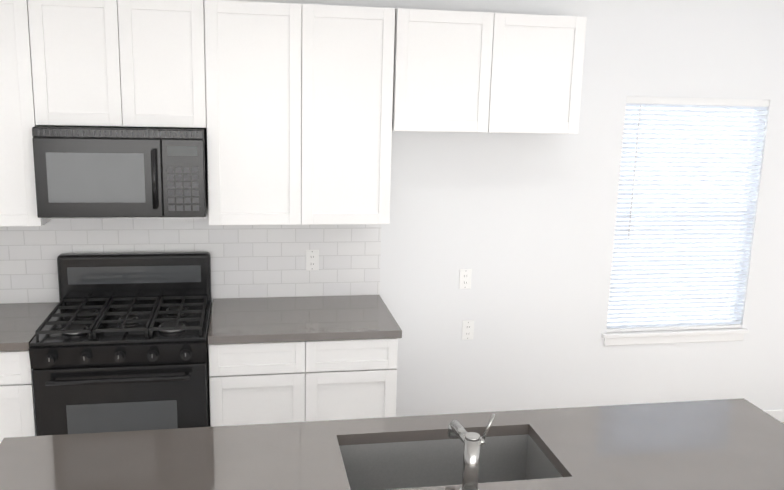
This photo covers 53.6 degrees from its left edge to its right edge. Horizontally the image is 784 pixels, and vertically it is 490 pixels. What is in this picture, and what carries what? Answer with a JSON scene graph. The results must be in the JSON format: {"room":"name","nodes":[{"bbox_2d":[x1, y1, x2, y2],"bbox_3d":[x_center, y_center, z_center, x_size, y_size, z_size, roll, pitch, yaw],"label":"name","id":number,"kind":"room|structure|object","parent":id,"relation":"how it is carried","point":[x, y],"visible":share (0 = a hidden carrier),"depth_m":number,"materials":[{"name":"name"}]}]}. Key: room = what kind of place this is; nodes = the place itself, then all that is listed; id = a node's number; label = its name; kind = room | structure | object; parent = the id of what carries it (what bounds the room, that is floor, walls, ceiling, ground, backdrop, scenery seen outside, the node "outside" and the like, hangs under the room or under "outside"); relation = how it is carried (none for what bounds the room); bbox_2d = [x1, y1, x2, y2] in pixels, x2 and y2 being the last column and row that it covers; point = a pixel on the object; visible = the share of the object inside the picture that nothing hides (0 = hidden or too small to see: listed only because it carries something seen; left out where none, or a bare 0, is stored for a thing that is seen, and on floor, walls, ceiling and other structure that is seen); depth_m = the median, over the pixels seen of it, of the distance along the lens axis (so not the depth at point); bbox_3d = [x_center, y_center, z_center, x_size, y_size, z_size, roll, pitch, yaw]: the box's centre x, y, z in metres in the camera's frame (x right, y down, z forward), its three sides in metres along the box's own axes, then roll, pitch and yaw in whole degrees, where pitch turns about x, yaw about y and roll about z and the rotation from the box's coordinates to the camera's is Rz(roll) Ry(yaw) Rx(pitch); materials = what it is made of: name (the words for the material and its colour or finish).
{"room":"kitchen","nodes":[
{"label":"kitchen","id":0,"kind":"room"},
{"bbox_2d":[211,0,783,416],"bbox_3d":[-0.123,-0.180,4.307,9.647,2.740,0.120,-1,12,-11],"label":"wall","id":1,"kind":"structure","parent":0,"point":[522,226],"depth_m":4.46,"materials":[{"name":"paint"}]},
{"bbox_2d":[0,0,51,226],"bbox_3d":[-1.880,-0.633,3.641,0.577,1.058,0.324,-1,12,-11],"label":"upper cabinet","id":2,"kind":"object","parent":1,"relation":"attached to","point":[25,105],"depth_m":3.52,"materials":[{"name":"paint"}]},
{"bbox_2d":[44,0,139,126],"bbox_3d":[-1.433,-0.868,3.677,0.438,0.588,0.324,-1,12,-11],"label":"upper cabinet","id":3,"kind":"object","parent":1,"relation":"attached to","point":[92,43],"depth_m":3.54,"materials":[{"name":"paint"}]},
{"bbox_2d":[32,125,207,218],"bbox_3d":[-1.279,-0.359,3.743,0.748,0.419,0.446,-1,12,-11],"label":"microwave","id":4,"kind":"object","parent":3,"relation":"attached to","point":[83,172],"visible":1,"depth_m":3.57,"materials":[{"name":"black metal"}]},
{"bbox_2d":[132,0,207,131],"bbox_3d":[-1.117,-0.872,3.737,0.439,0.588,0.324,-1,12,-11],"label":"upper cabinet","id":5,"kind":"object","parent":1,"relation":"attached to","point":[172,35],"depth_m":3.60,"materials":[{"name":"paint"}]},
{"bbox_2d":[0,211,380,303],"bbox_3d":[-1.278,0.106,3.746,2.594,0.515,0.650,-1,12,-11],"label":"tile backsplash","id":6,"kind":"structure","parent":1,"relation":"attached to","point":[255,261],"depth_m":4.14,"materials":[{"name":"white tile"}]},
{"bbox_2d":[207,0,315,224],"bbox_3d":[-0.688,-0.647,3.867,0.566,1.058,0.324,-1,12,-11],"label":"upper cabinet","id":7,"kind":"object","parent":1,"relation":"attached to","point":[300,112],"depth_m":3.72,"materials":[{"name":"paint"}]},
{"bbox_2d":[306,250,318,270],"bbox_3d":[-0.434,0.083,4.228,0.070,0.115,0.009,-1,12,-11],"label":"outlet","id":8,"kind":"object","parent":1,"relation":"attached to","point":[312,260],"visible":1,"depth_m":4.23,"materials":[{"name":"plastic"}]},
{"bbox_2d":[316,4,411,224],"bbox_3d":[-0.243,-0.652,3.951,0.573,1.058,0.324,-1,12,-11],"label":"upper cabinet","id":9,"kind":"object","parent":1,"relation":"attached to","point":[364,54],"depth_m":3.80,"materials":[{"name":"paint"}]},
{"bbox_2d":[408,9,507,132],"bbox_3d":[0.255,-0.888,3.996,0.546,0.588,0.324,-1,12,-11],"label":"upper cabinet","id":10,"kind":"object","parent":1,"relation":"attached to","point":[460,58],"depth_m":3.86,"materials":[{"name":"paint"}]},
{"bbox_2d":[459,269,471,288],"bbox_3d":[0.418,0.194,4.423,0.070,0.115,0.009,-1,12,-11],"label":"outlet","id":11,"kind":"object","parent":1,"relation":"attached to","point":[464,278],"visible":1,"depth_m":4.42,"materials":[{"name":"plastic"}]},
{"bbox_2d":[462,320,473,339],"bbox_3d":[0.439,0.492,4.490,0.070,0.115,0.009,-1,12,-11],"label":"outlet","id":12,"kind":"object","parent":1,"relation":"attached to","point":[467,329],"visible":1,"depth_m":4.49,"materials":[{"name":"plastic"}]},
{"bbox_2d":[504,13,586,133],"bbox_3d":[0.678,-0.892,4.076,0.546,0.588,0.324,-1,12,-11],"label":"upper cabinet","id":13,"kind":"object","parent":1,"relation":"attached to","point":[542,89],"depth_m":3.94,"materials":[{"name":"paint"}]},
{"bbox_2d":[601,96,760,345],"bbox_3d":[1.743,-0.131,4.655,0.967,1.475,0.138,-1,12,-11],"label":"window","id":14,"kind":"structure","parent":1,"relation":"in","point":[670,336],"depth_m":4.75,"materials":[{"name":"paint"}]},
{"bbox_2d":[606,96,769,331],"bbox_3d":[1.750,-0.164,4.620,0.903,1.392,0.046,-1,12,-11],"label":"window blinds","id":15,"kind":"object","parent":14,"relation":"attached to","point":[693,103],"visible":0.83,"depth_m":4.61,"materials":[{"name":"plastic"}]},
{"bbox_2d":[763,409,783,421],"bbox_3d":[2.196,1.106,4.956,4.637,0.085,0.013,-1,12,-11],"label":"baseboard","id":16,"kind":"structure","parent":1,"relation":"attached to","point":[778,415],"depth_m":5.00,"materials":[{"name":"paint"}]},
{"bbox_3d":[0.512,2.004,0.759,9.767,0.060,8.070,-1,12,-11],"label":"floor","id":17,"kind":"structure","parent":0,"visible":0},
{"bbox_2d":[0,351,36,442],"bbox_3d":[-1.926,0.831,3.785,0.515,0.876,0.629,-1,12,-11],"label":"base cabinet","id":18,"kind":"object","parent":17,"relation":"on","point":[17,407],"depth_m":3.48,"materials":[{"name":"paint"}]},
{"bbox_2d":[0,303,57,350],"bbox_3d":[-2.108,0.386,3.646,0.916,0.040,0.648,-1,12,-11],"label":"countertop","id":19,"kind":"structure","parent":18,"relation":"on","point":[19,322],"depth_m":3.69,"materials":[{"name":"grey stone"}]},
{"bbox_2d":[28,252,211,435],"bbox_3d":[-1.282,0.685,3.822,0.756,1.180,0.715,-1,12,-11],"label":"range","id":20,"kind":"object","parent":17,"relation":"on","point":[119,342],"visible":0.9,"depth_m":3.56,"materials":[{"name":"black metal"}]},
{"bbox_2d":[208,308,319,426],"bbox_3d":[-0.670,0.816,4.023,0.507,0.876,0.629,-1,12,-11],"label":"base cabinet","id":21,"kind":"object","parent":17,"relation":"on","point":[294,359],"depth_m":3.68,"materials":[{"name":"paint"}]},
{"bbox_2d":[208,295,401,346],"bbox_3d":[-0.458,0.368,3.958,0.910,0.040,0.648,-1,12,-11],"label":"countertop","id":22,"kind":"structure","parent":21,"relation":"on","point":[310,319],"depth_m":3.84,"materials":[{"name":"grey stone"}]},
{"bbox_2d":[320,339,397,420],"bbox_3d":[-0.287,0.812,4.095,0.506,0.876,0.629,-1,12,-11],"label":"base cabinet","id":23,"kind":"object","parent":17,"relation":"on","point":[358,377],"depth_m":3.76,"materials":[{"name":"paint"}]},
{"bbox_2d":[0,398,783,489],"bbox_3d":[0.125,1.150,2.421,2.668,0.915,0.908,-1,12,-11],"label":"kitchen island","id":24,"kind":"object","parent":17,"relation":"on","point":[730,444],"visible":1,"depth_m":2.55,"materials":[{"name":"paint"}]},
{"bbox_2d":[448,414,494,489],"bbox_3d":[0.226,0.581,2.316,0.093,0.246,0.250,-1,12,-11],"label":"faucet","id":25,"kind":"object","parent":24,"relation":"on","point":[473,442],"visible":1,"depth_m":2.21,"materials":[{"name":"silver metal"}]},
{"label":"outside","id":26,"kind":"structure","parent":0,"visible":0},
{"bbox_2d":[607,107,753,323],"bbox_3d":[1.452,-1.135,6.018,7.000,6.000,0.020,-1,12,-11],"label":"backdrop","id":27,"kind":"structure","parent":26,"point":[677,223],"depth_m":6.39,"materials":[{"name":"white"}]}
]}

